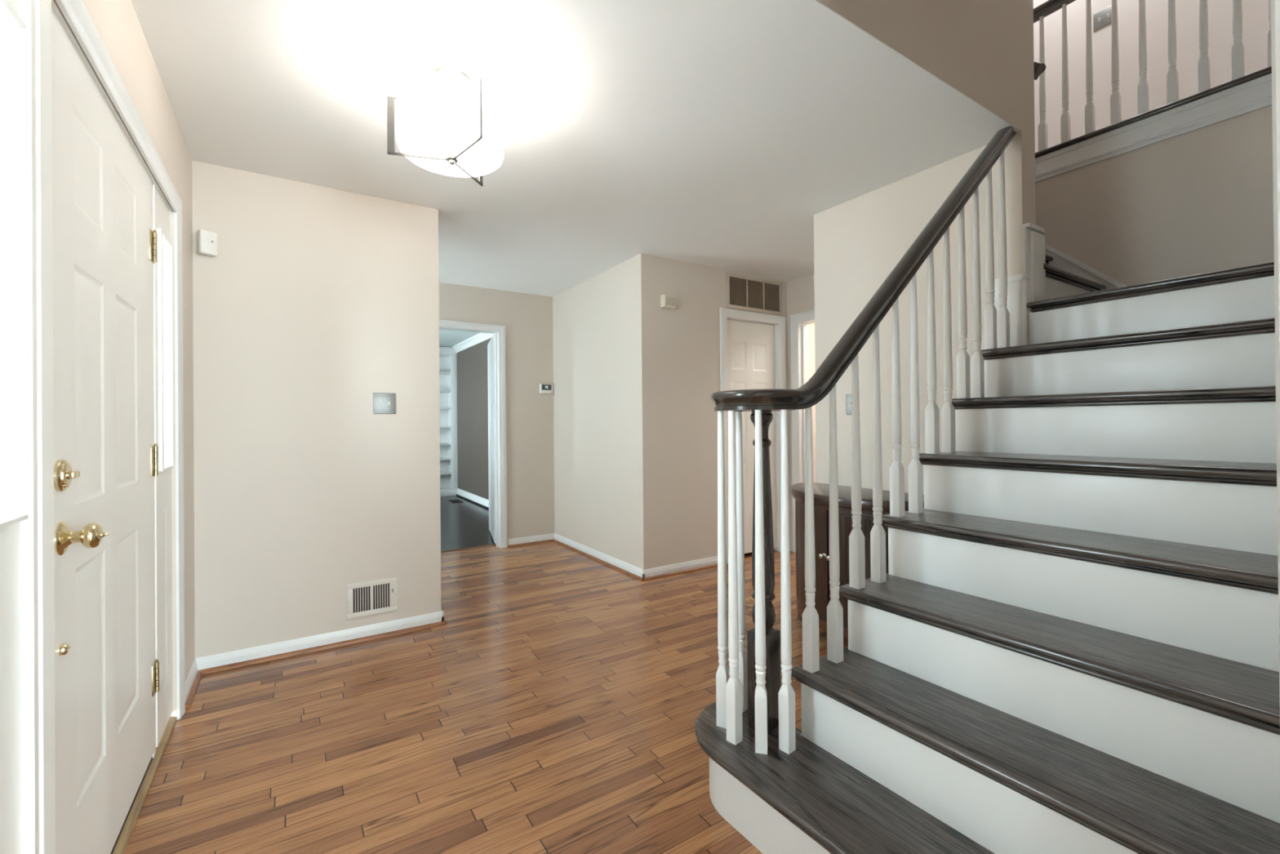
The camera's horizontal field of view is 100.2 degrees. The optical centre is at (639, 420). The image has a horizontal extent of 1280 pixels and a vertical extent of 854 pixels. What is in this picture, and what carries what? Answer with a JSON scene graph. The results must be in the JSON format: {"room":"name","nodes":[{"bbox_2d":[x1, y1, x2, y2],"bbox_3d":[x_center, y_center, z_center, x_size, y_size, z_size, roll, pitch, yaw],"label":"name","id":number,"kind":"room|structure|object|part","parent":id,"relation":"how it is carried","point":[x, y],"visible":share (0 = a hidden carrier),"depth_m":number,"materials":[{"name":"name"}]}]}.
{"room":"entrance hall","nodes":[
{"label":"entrance hall","id":0,"kind":"room"},
{"bbox_2d":[81,0,195,716],"bbox_3d":[-1.838,-0.022,1.967,0.150,2.440,13.700,0,0,-33],"label":"wall","id":1,"kind":"structure","parent":0,"point":[117,23],"depth_m":2.14,"materials":[{"name":"beige paint"}]},
{"bbox_2d":[0,0,28,853],"bbox_3d":[-1.007,0.148,0.770,0.061,1.996,0.420,0,0,-33],"label":"window","id":2,"kind":"structure","parent":1,"relation":"in","point":[14,492],"depth_m":0.94,"materials":[{"name":"white paint"}]},
{"bbox_2d":[17,0,55,853],"bbox_3d":[-1.149,0.155,0.993,0.066,2.006,0.109,0,0,-33],"label":"trim","id":3,"kind":"structure","parent":1,"relation":"attached to","point":[37,531],"depth_m":0.99,"materials":[{"name":"white paint"}]},
{"bbox_2d":[51,6,159,853],"bbox_3d":[-1.425,0.160,1.475,0.118,2.006,0.996,0,0,-33],"label":"door","id":4,"kind":"structure","parent":1,"relation":"in","point":[104,243],"depth_m":1.35,"materials":[{"name":"white paint"}]},
{"bbox_3d":[-1.204,0.478,1.119,0.014,0.023,0.023,0,0,-33],"label":"brass knob","id":5,"kind":"part","parent":4,"relation":"part of","materials":[{"name":"gold metal"}]},
{"bbox_3d":[-1.186,0.246,1.136,0.063,0.071,0.071,0,0,-33],"label":"knob","id":6,"kind":"part","parent":4,"relation":"part of","materials":[{"name":"gold metal"}]},
{"bbox_2d":[51,0,185,719],"bbox_3d":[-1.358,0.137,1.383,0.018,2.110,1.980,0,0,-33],"label":"door frame","id":7,"kind":"structure","parent":1,"relation":"in","point":[74,11],"depth_m":2.14,"materials":[{"name":"white paint"}]},
{"bbox_2d":[112,715,177,853],"bbox_3d":[-1.406,1.175,1.357,0.100,0.034,1.855,0,0,-33],"label":"trim","id":8,"kind":"structure","parent":1,"relation":"attached to","point":[124,837],"depth_m":1.70,"materials":[{"name":"brown wood"}]},
{"bbox_2d":[151,179,155,758],"bbox_3d":[-1.724,0.164,1.863,0.046,2.006,0.056,0,0,-33],"label":"trim","id":9,"kind":"structure","parent":1,"relation":"attached to","point":[152,213],"depth_m":1.87,"materials":[{"name":"white paint"}]},
{"bbox_2d":[152,184,173,746],"bbox_3d":[-1.810,0.160,2.010,0.061,1.996,0.285,0,0,-33],"label":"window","id":10,"kind":"structure","parent":1,"relation":"in","point":[162,268],"depth_m":2.00,"materials":[{"name":"white paint"}]},
{"bbox_2d":[185,657,198,702],"bbox_3d":[-2.002,1.163,2.381,0.013,0.075,0.382,0,0,-33],"label":"baseboard","id":11,"kind":"structure","parent":1,"relation":"attached to","point":[189,680],"depth_m":2.39,"materials":[{"name":"white paint"}]},
{"bbox_2d":[185,670,202,708],"bbox_3d":[-1.989,1.191,2.389,0.017,0.019,0.382,0,0,-33],"label":"trim","id":12,"kind":"structure","parent":1,"relation":"attached to","point":[194,686],"depth_m":2.36,"materials":[{"name":"brown wood"}]},
{"bbox_2d":[191,160,440,657],"bbox_3d":[-1.683,-0.020,2.897,1.122,2.440,0.120,0,0,-33],"label":"wall","id":13,"kind":"structure","parent":0,"point":[314,301],"depth_m":2.80,"materials":[{"name":"beige paint"}]},
{"bbox_2d":[197,229,217,257],"bbox_3d":[-2.061,-0.845,2.551,0.074,0.112,0.063,0,0,-33],"label":"detector","id":14,"kind":"object","parent":13,"relation":"attached to","point":[206,240],"visible":1,"depth_m":2.54,"materials":[{"name":"white plastic"}]},
{"bbox_2d":[195,610,444,670],"bbox_3d":[-1.631,1.162,2.841,1.135,0.075,0.013,0,0,-33],"label":"baseboard","id":15,"kind":"structure","parent":13,"relation":"attached to","point":[259,651],"depth_m":2.79,"materials":[{"name":"white paint"}]},
{"bbox_2d":[200,621,444,674],"bbox_3d":[-1.623,1.190,2.828,1.135,0.019,0.017,0,0,-33],"label":"trim","id":16,"kind":"structure","parent":13,"relation":"attached to","point":[209,670],"depth_m":2.78,"materials":[{"name":"brown wood"}]},
{"bbox_2d":[346,577,397,619],"bbox_3d":[-1.472,0.976,2.946,0.250,0.188,0.012,0,0,-33],"label":"air vent","id":17,"kind":"object","parent":13,"relation":"in","point":[365,598],"visible":1,"depth_m":2.94,"materials":[{"name":"beige metal"}]},
{"bbox_2d":[373,392,395,413],"bbox_3d":[-1.423,-0.095,2.983,0.116,0.117,0.019,0,0,-33],"label":"light switch","id":18,"kind":"object","parent":13,"relation":"attached to","point":[383,402],"visible":1,"depth_m":2.98,"materials":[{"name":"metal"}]},
{"bbox_2d":[457,337,491,499],"bbox_3d":[-1.995,-0.001,7.351,0.120,2.440,4.332,0,0,-33],"label":"wall","id":19,"kind":"structure","parent":0,"point":[472,362],"depth_m":8.01,"materials":[{"name":"grey paint"}]},
{"bbox_2d":[456,493,488,509],"bbox_3d":[-1.942,1.206,7.143,0.030,0.022,3.920,0,0,-33],"label":"trim","id":20,"kind":"structure","parent":19,"relation":"attached to","point":[459,495],"depth_m":7.93,"materials":[{"name":"black wood"}]},
{"bbox_2d":[457,488,488,507],"bbox_3d":[-1.935,1.157,7.148,0.013,0.120,3.920,0,0,-33],"label":"baseboard","id":21,"kind":"structure","parent":19,"relation":"attached to","point":[483,501],"depth_m":7.98,"materials":[{"name":"white paint"}]},
{"bbox_2d":[452,332,494,352],"bbox_3d":[-1.981,-1.172,7.139,0.075,0.100,3.920,0,0,-33],"label":"crown molding","id":22,"kind":"structure","parent":19,"relation":"attached to","point":[480,337],"depth_m":7.89,"materials":[{"name":"white paint"}]},
{"bbox_2d":[124,495,848,853],"bbox_3d":[0.655,1.232,3.511,6.100,0.100,13.600,0,0,-33],"label":"floor","id":23,"kind":"structure","parent":0,"point":[561,695],"depth_m":2.06,"materials":[{"name":"brown wood"}]},
{"bbox_2d":[439,346,457,497],"bbox_3d":[-4.030,0.025,8.305,2.261,2.430,0.307,0,0,-33],"label":"bookcase","id":24,"kind":"object","parent":23,"relation":"on","point":[447,355],"visible":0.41,"depth_m":8.80,"materials":[{"name":"white paint"}]},
{"bbox_3d":[-4.110,-0.024,8.428,2.261,2.330,0.015,0,0,-33],"label":"panel","id":25,"kind":"part","parent":24,"relation":"part of","materials":[{"name":"white paint"}]},
{"bbox_3d":[-4.039,-0.769,8.312,2.161,0.030,0.268,0,0,-33],"label":"shelf","id":26,"kind":"part","parent":24,"relation":"part of","materials":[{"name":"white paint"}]},
{"bbox_3d":[-4.037,-0.473,8.311,2.161,0.030,0.268,0,0,-33],"label":"shelf","id":27,"kind":"part","parent":24,"relation":"part of","materials":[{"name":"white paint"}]},
{"bbox_3d":[-4.034,-0.188,8.310,2.161,0.030,0.268,0,0,-33],"label":"shelf","id":28,"kind":"part","parent":24,"relation":"part of","materials":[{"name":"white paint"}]},
{"bbox_3d":[-4.032,0.118,8.309,2.161,0.030,0.268,0,0,-33],"label":"shelf","id":29,"kind":"part","parent":24,"relation":"part of","materials":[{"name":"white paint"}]},
{"bbox_3d":[-4.029,0.393,8.308,2.161,0.030,0.268,0,0,-33],"label":"shelf","id":30,"kind":"part","parent":24,"relation":"part of","materials":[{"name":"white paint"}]},
{"bbox_3d":[-4.027,0.637,8.307,2.161,0.030,0.268,0,0,-33],"label":"shelf","id":31,"kind":"part","parent":24,"relation":"part of","materials":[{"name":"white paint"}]},
{"bbox_3d":[-4.025,0.870,8.306,2.161,0.030,0.268,0,0,-33],"label":"shelf","id":32,"kind":"part","parent":24,"relation":"part of","materials":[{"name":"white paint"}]},
{"bbox_3d":[-4.023,1.145,8.305,2.161,0.030,0.268,0,0,-33],"label":"shelf","id":33,"kind":"part","parent":24,"relation":"part of","materials":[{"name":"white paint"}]},
{"bbox_3d":[-4.036,-1.125,8.303,2.261,0.130,0.292,0,0,-33],"label":"cornice","id":34,"kind":"part","parent":24,"relation":"part of","materials":[{"name":"white paint"}]},
{"bbox_2d":[448,499,463,502],"bbox_3d":[-2.798,1.224,8.125,0.160,0.008,0.300,0,0,-33],"label":"floor vent","id":35,"kind":"object","parent":23,"relation":"in","point":[451,500],"visible":1,"depth_m":8.11,"materials":[{"name":"black metal"}]},
{"bbox_3d":[-2.797,1.221,8.123,0.130,0.003,0.246,0,0,-33],"label":"louvre panel","id":36,"kind":"part","parent":35,"relation":"part of","materials":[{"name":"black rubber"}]},
{"bbox_2d":[790,482,924,638],"bbox_3d":[1.103,0.776,2.801,0.428,0.800,0.920,0,0,-33],"label":"base cabinet","id":37,"kind":"object","parent":23,"relation":"on","point":[821,491],"visible":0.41,"depth_m":2.72,"materials":[{"name":"brown wood"}]},
{"bbox_3d":[0.933,0.726,3.129,0.035,0.535,0.276,-1,0,27],"label":"panel","id":38,"kind":"part","parent":37,"relation":"part of","materials":[{"name":"brown wood"}]},
{"bbox_3d":[0.965,1.103,3.159,0.056,0.150,0.060,0,0,-33],"label":"leg","id":39,"kind":"part","parent":37,"relation":"part of","materials":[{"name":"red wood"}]},
{"bbox_3d":[0.906,0.725,2.839,0.032,0.535,0.274,0,0,-15],"label":"door","id":40,"kind":"part","parent":37,"relation":"part of","materials":[{"name":"brown wood"}]},
{"bbox_3d":[0.924,0.687,2.713,0.034,0.027,0.027,0,0,-33],"label":"knob","id":41,"kind":"part","parent":37,"relation":"part of","materials":[{"name":"silver metal"}]},
{"bbox_3d":[1.057,0.723,2.605,0.274,0.535,0.032,-1,0,39],"label":"door","id":42,"kind":"part","parent":37,"relation":"part of","materials":[{"name":"brown wood"}]},
{"bbox_3d":[1.068,0.723,2.582,0.202,0.505,0.018,-1,0,36],"label":"reeded panel","id":43,"kind":"part","parent":37,"relation":"part of","materials":[{"name":"brown wood"}]},
{"bbox_2d":[694,261,1279,853],"bbox_3d":[1.529,0.329,1.892,2.580,1.678,1.335,0,0,-33],"label":"staircase","id":44,"kind":"structure","parent":23,"relation":"on","point":[1072,646],"depth_m":1.43,"materials":[{"name":"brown wood"}]},
{"bbox_2d":[710,126,1017,754],"bbox_3d":[0.924,-0.173,2.044,1.601,2.275,0.310,0,0,-33],"label":"stair railing","id":45,"kind":"object","parent":44,"relation":"on","point":[752,682],"visible":1,"depth_m":1.74,"materials":[{"name":"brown wood"}]},
{"bbox_3d":[0.393,0.467,1.710,0.075,1.003,0.075,-1,0,43],"label":"newel post","id":46,"kind":"part","parent":45,"relation":"part of","materials":[{"name":"brown wood"}]},
{"bbox_3d":[0.919,-0.672,2.046,1.602,1.276,0.311,0,0,-33],"label":"handrail","id":47,"kind":"part","parent":45,"relation":"part of","materials":[{"name":"brown wood"}]},
{"bbox_3d":[0.789,0.788,1.228,0.074,0.016,1.032,0,0,-33],"label":"cove moulding","id":48,"kind":"part","parent":44,"relation":"part of","materials":[{"name":"brown wood"}]},
{"bbox_3d":[0.981,0.577,1.355,0.074,0.016,1.032,0,0,-33],"label":"cove moulding","id":49,"kind":"part","parent":44,"relation":"part of","materials":[{"name":"brown wood"}]},
{"bbox_3d":[1.174,0.366,1.481,0.074,0.016,1.032,0,0,-33],"label":"cove moulding","id":50,"kind":"part","parent":44,"relation":"part of","materials":[{"name":"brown wood"}]},
{"bbox_2d":[1043,243,1126,299],"bbox_3d":[2.004,-1.024,2.808,0.774,1.058,1.280,0,0,-33],"label":"staircase","id":51,"kind":"structure","parent":44,"relation":"on","point":[1065,276],"depth_m":2.75,"materials":[{"name":"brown wood"}]},
{"bbox_3d":[2.099,-0.673,2.638,0.745,0.016,0.064,0,0,-33],"label":"cove moulding","id":52,"kind":"part","parent":51,"relation":"part of","materials":[{"name":"brown wood"}]},
{"bbox_3d":[1.366,0.155,1.608,0.074,0.016,1.032,0,0,-33],"label":"cove moulding","id":53,"kind":"part","parent":44,"relation":"part of","materials":[{"name":"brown wood"}]},
{"bbox_3d":[1.558,-0.056,1.734,0.074,0.016,1.032,0,0,-33],"label":"cove moulding","id":54,"kind":"part","parent":44,"relation":"part of","materials":[{"name":"brown wood"}]},
{"bbox_3d":[1.750,-0.267,1.861,0.074,0.016,1.032,0,0,-33],"label":"cove moulding","id":55,"kind":"part","parent":44,"relation":"part of","materials":[{"name":"brown wood"}]},
{"bbox_3d":[1.970,-0.479,1.944,0.074,0.016,0.930,0,0,-33],"label":"cove moulding","id":56,"kind":"part","parent":44,"relation":"part of","materials":[{"name":"brown wood"}]},
{"bbox_2d":[439,282,554,546],"bbox_3d":[-1.940,-0.011,4.734,2.686,2.440,0.120,0,0,-33],"label":"wall","id":57,"kind":"structure","parent":0,"point":[527,318],"depth_m":5.19,"materials":[{"name":"beige paint"}]},
{"bbox_2d":[440,543,494,551],"bbox_3d":[-1.723,1.205,4.984,0.750,0.006,0.022,0,0,-33],"label":"trim","id":58,"kind":"structure","parent":57,"relation":"attached to","point":[494,544],"depth_m":5.04,"materials":[{"name":"brown wood"}]},
{"bbox_2d":[439,319,506,547],"bbox_3d":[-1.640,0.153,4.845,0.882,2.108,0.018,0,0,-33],"label":"door frame","id":59,"kind":"structure","parent":57,"relation":"in","point":[443,323],"depth_m":5.06,"materials":[{"name":"white paint"}]},
{"bbox_2d":[487,334,495,543],"bbox_3d":[-1.518,0.180,5.514,0.036,2.015,0.740,0,0,-20],"label":"door","id":60,"kind":"structure","parent":57,"relation":"in","point":[491,346],"depth_m":5.41,"materials":[{"name":"white paint"}]},
{"bbox_2d":[507,533,554,546],"bbox_3d":[-1.053,1.165,5.219,0.481,0.075,0.013,0,0,-33],"label":"baseboard","id":61,"kind":"structure","parent":57,"relation":"attached to","point":[546,536],"depth_m":5.21,"materials":[{"name":"white paint"}]},
{"bbox_2d":[508,538,553,547],"bbox_3d":[-1.044,1.193,5.206,0.481,0.019,0.017,0,0,-33],"label":"trim","id":62,"kind":"structure","parent":57,"relation":"attached to","point":[546,540],"depth_m":5.19,"materials":[{"name":"brown wood"}]},
{"bbox_2d":[539,383,552,394],"bbox_3d":[-0.928,-0.313,5.305,0.136,0.100,0.026,0,0,-33],"label":"thermostat","id":63,"kind":"object","parent":57,"relation":"attached to","point":[547,388],"visible":1,"depth_m":5.29,"materials":[{"name":"white plastic"}]},
{"bbox_2d":[130,0,1020,346],"bbox_3d":[0.647,-1.358,3.589,6.200,0.200,13.700,0,0,-33],"label":"ceiling","id":64,"kind":"structure","parent":0,"point":[711,133],"depth_m":2.21,"materials":[{"name":"paint"}]},
{"bbox_2d":[386,62,503,186],"bbox_3d":[-0.687,-1.092,1.929,0.389,0.321,0.396,0,0,-33],"label":"ceiling light","id":65,"kind":"object","parent":64,"relation":"attached to","point":[444,126],"visible":1,"depth_m":1.84,"materials":[{"name":"white glass"}]},
{"bbox_2d":[552,253,657,569],"bbox_3d":[-0.373,-0.025,4.711,0.120,2.440,1.623,0,0,-33],"label":"wall","id":66,"kind":"structure","parent":0,"point":[603,325],"depth_m":4.42,"materials":[{"name":"beige paint"}]},
{"bbox_2d":[553,538,643,580],"bbox_3d":[-0.428,1.186,4.657,0.017,0.019,1.636,0,0,-33],"label":"trim","id":67,"kind":"structure","parent":66,"relation":"attached to","point":[601,561],"depth_m":4.49,"materials":[{"name":"brown wood"}]},
{"bbox_2d":[554,533,644,577],"bbox_3d":[-0.415,1.158,4.665,0.013,0.075,1.636,0,0,-33],"label":"baseboard","id":68,"kind":"structure","parent":66,"relation":"attached to","point":[627,566],"depth_m":4.51,"materials":[{"name":"white paint"}]},
{"bbox_2d":[653,255,789,567],"bbox_3d":[0.597,-0.033,4.790,1.594,2.440,0.700,0,0,-33],"label":"wall","id":69,"kind":"structure","parent":0,"point":[687,335],"depth_m":4.23,"materials":[{"name":"beige paint"}]},
{"bbox_2d":[660,294,675,309],"bbox_3d":[0.220,-0.912,4.111,0.120,0.094,0.044,0,0,-33],"label":"door chime","id":70,"kind":"object","parent":69,"relation":"attached to","point":[667,301],"visible":1,"depth_m":4.09,"materials":[{"name":"beige plastic"}]},
{"bbox_2d":[642,555,717,577],"bbox_3d":[0.351,1.150,4.194,0.787,0.075,0.013,0,0,-33],"label":"baseboard","id":71,"kind":"structure","parent":69,"relation":"attached to","point":[712,560],"depth_m":4.16,"materials":[{"name":"white paint"}]},
{"bbox_2d":[643,563,717,581],"bbox_3d":[0.359,1.177,4.182,0.787,0.019,0.017,0,0,-33],"label":"trim","id":72,"kind":"structure","parent":69,"relation":"attached to","point":[665,575],"depth_m":4.14,"materials":[{"name":"brown wood"}]},
{"bbox_2d":[727,319,776,553],"bbox_3d":[0.955,0.145,4.679,0.629,2.007,0.041,0,0,-33],"label":"door","id":73,"kind":"structure","parent":69,"relation":"in","point":[750,345],"depth_m":4.67,"materials":[{"name":"white paint"}]},
{"bbox_2d":[720,307,786,564],"bbox_3d":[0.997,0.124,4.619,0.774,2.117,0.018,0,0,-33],"label":"door frame","id":74,"kind":"structure","parent":69,"relation":"in","point":[725,313],"depth_m":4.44,"materials":[{"name":"white paint"}]},
{"bbox_2d":[725,271,782,315],"bbox_3d":[0.999,-1.089,4.635,0.664,0.296,0.013,0,0,-33],"label":"air vent","id":75,"kind":"object","parent":69,"relation":"in","point":[744,292],"visible":1,"depth_m":4.62,"materials":[{"name":"beige metal"}]},
{"bbox_3d":[0.831,-1.088,4.527,0.193,0.230,0.007,0,0,-33],"label":"louvre panel","id":76,"kind":"part","parent":75,"relation":"part of","materials":[{"name":"grey metal"}]},
{"bbox_3d":[0.999,-1.089,4.636,0.193,0.230,0.007,0,0,-33],"label":"louvre panel","id":77,"kind":"part","parent":75,"relation":"part of","materials":[{"name":"grey metal"}]},
{"bbox_3d":[1.166,-1.090,4.744,0.193,0.230,0.007,0,0,-33],"label":"louvre panel","id":78,"kind":"part","parent":75,"relation":"part of","materials":[{"name":"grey metal"}]},
{"bbox_2d":[786,274,816,551],"bbox_3d":[2.425,-0.048,4.877,1.830,2.440,1.650,0,0,-33],"label":"wall","id":79,"kind":"structure","parent":0,"point":[800,291],"depth_m":4.84,"materials":[{"name":"beige paint"}]},
{"bbox_2d":[790,309,814,552],"bbox_3d":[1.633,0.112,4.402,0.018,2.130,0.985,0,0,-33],"label":"door frame","id":80,"kind":"structure","parent":79,"relation":"attached to","point":[796,318],"depth_m":4.77,"materials":[{"name":"white paint"}]},
{"bbox_2d":[815,0,1021,130],"bbox_3d":[0.704,-2.595,1.805,2.208,2.659,0.120,0,0,-33],"label":"wall","id":81,"kind":"structure","parent":0,"point":[973,46],"depth_m":2.07,"materials":[{"name":"beige paint"}]},
{"bbox_2d":[813,0,1035,494],"bbox_3d":[1.824,-1.380,3.114,1.082,5.100,1.118,0,0,-33],"label":"wall","id":82,"kind":"structure","parent":0,"point":[860,241],"depth_m":2.81,"materials":[{"name":"beige paint"}]},
{"bbox_2d":[845,394,851,414],"bbox_3d":[1.208,-0.092,3.066,0.019,0.117,0.072,0,0,-33],"label":"light switch","id":83,"kind":"object","parent":82,"relation":"attached to","point":[848,397],"visible":0.63,"depth_m":3.08,"materials":[{"name":"plastic"}]},
{"bbox_2d":[993,279,1031,346],"bbox_3d":[1.685,-0.458,2.413,0.104,0.316,0.142,0,0,-33],"label":"baseboard","id":84,"kind":"structure","parent":82,"relation":"attached to","point":[1019,292],"depth_m":2.35,"materials":[{"name":"white paint"}]},
{"bbox_2d":[994,273,1023,284],"bbox_3d":[1.642,-0.631,2.395,0.014,0.030,0.128,0,0,-33],"label":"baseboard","id":85,"kind":"structure","parent":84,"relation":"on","point":[1017,277],"depth_m":2.37,"materials":[{"name":"white paint"}]},
{"bbox_2d":[1022,227,1045,302],"bbox_3d":[1.724,-0.679,2.419,0.162,0.328,0.128,0,0,-33],"label":"trim","id":86,"kind":"structure","parent":82,"relation":"attached to","point":[1033,258],"depth_m":2.35,"materials":[{"name":"white paint"}]},
{"bbox_2d":[1022,222,1045,234],"bbox_3d":[1.750,-0.853,2.378,0.164,0.018,0.028,0,0,-33],"label":"post cap","id":87,"kind":"object","parent":86,"relation":"on","point":[1029,225],"visible":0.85,"depth_m":2.36,"materials":[{"name":"white paint"}]},
{"bbox_2d":[1034,61,1045,79],"bbox_3d":[1.615,-1.937,2.763,0.086,0.726,0.791,0,0,-33],"label":"wall handrail","id":88,"kind":"object","parent":82,"relation":"attached to","point":[1039,68],"visible":0.07,"depth_m":2.45,"materials":[{"name":"brown wood"}]},
{"bbox_2d":[1033,0,1270,152],"bbox_3d":[2.459,-2.610,3.100,1.877,2.650,2.310,0,0,-33],"label":"wall","id":89,"kind":"structure","parent":0,"point":[1255,23],"depth_m":3.49,"materials":[{"name":"paint"}]},
{"bbox_2d":[1093,5,1111,31],"bbox_3d":[3.122,-2.711,3.602,0.019,0.117,0.116,0,0,-33],"label":"light switch","id":90,"kind":"object","parent":89,"relation":"attached to","point":[1103,18],"visible":0.92,"depth_m":3.61,"materials":[{"name":"plastic"}]},
{"bbox_2d":[1035,73,1271,182],"bbox_3d":[2.388,-1.441,2.906,0.020,0.132,2.080,0,0,-33],"label":"trim","id":91,"kind":"structure","parent":89,"relation":"attached to","point":[1254,95],"depth_m":2.63,"materials":[{"name":"white paint"}]},
{"bbox_2d":[1035,66,1271,158],"bbox_3d":[2.441,-1.522,2.941,0.172,0.028,2.080,0,0,-33],"label":"trim","id":92,"kind":"structure","parent":89,"relation":"attached to","point":[1266,71],"depth_m":2.62,"materials":[{"name":"brown wood"}]},
{"bbox_2d":[1033,0,1271,151],"bbox_3d":[2.446,-1.964,2.895,0.062,0.856,1.970,0,0,-33],"label":"balcony railing","id":93,"kind":"object","parent":92,"relation":"on","point":[1050,6],"visible":0.65,"depth_m":2.80,"materials":[{"name":"white paint"}]},
{"bbox_3d":[2.442,-2.361,2.896,0.062,0.061,1.970,0,0,-33],"label":"handrail","id":94,"kind":"part","parent":93,"relation":"part of","materials":[{"name":"brown wood"}]},
{"bbox_2d":[1035,105,1274,285],"bbox_3d":[2.494,-0.106,2.885,0.120,2.540,1.950,0,0,-33],"label":"wall","id":95,"kind":"structure","parent":0,"point":[1199,201],"depth_m":2.61,"materials":[{"name":"beige paint"}]},
{"bbox_3d":[1.820,-1.386,1.227,5.200,5.100,0.120,0,0,-33],"label":"wall","id":96,"kind":"structure","parent":0,"visible":0},
{"bbox_2d":[1271,0,1279,692],"bbox_3d":[0.179,0.097,0.233,1.220,2.155,0.018,0,0,-33],"label":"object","id":97,"kind":"structure","parent":96,"relation":"attached to","point":[1275,4],"depth_m":0.53,"materials":[{"name":"white paint"}]}
]}

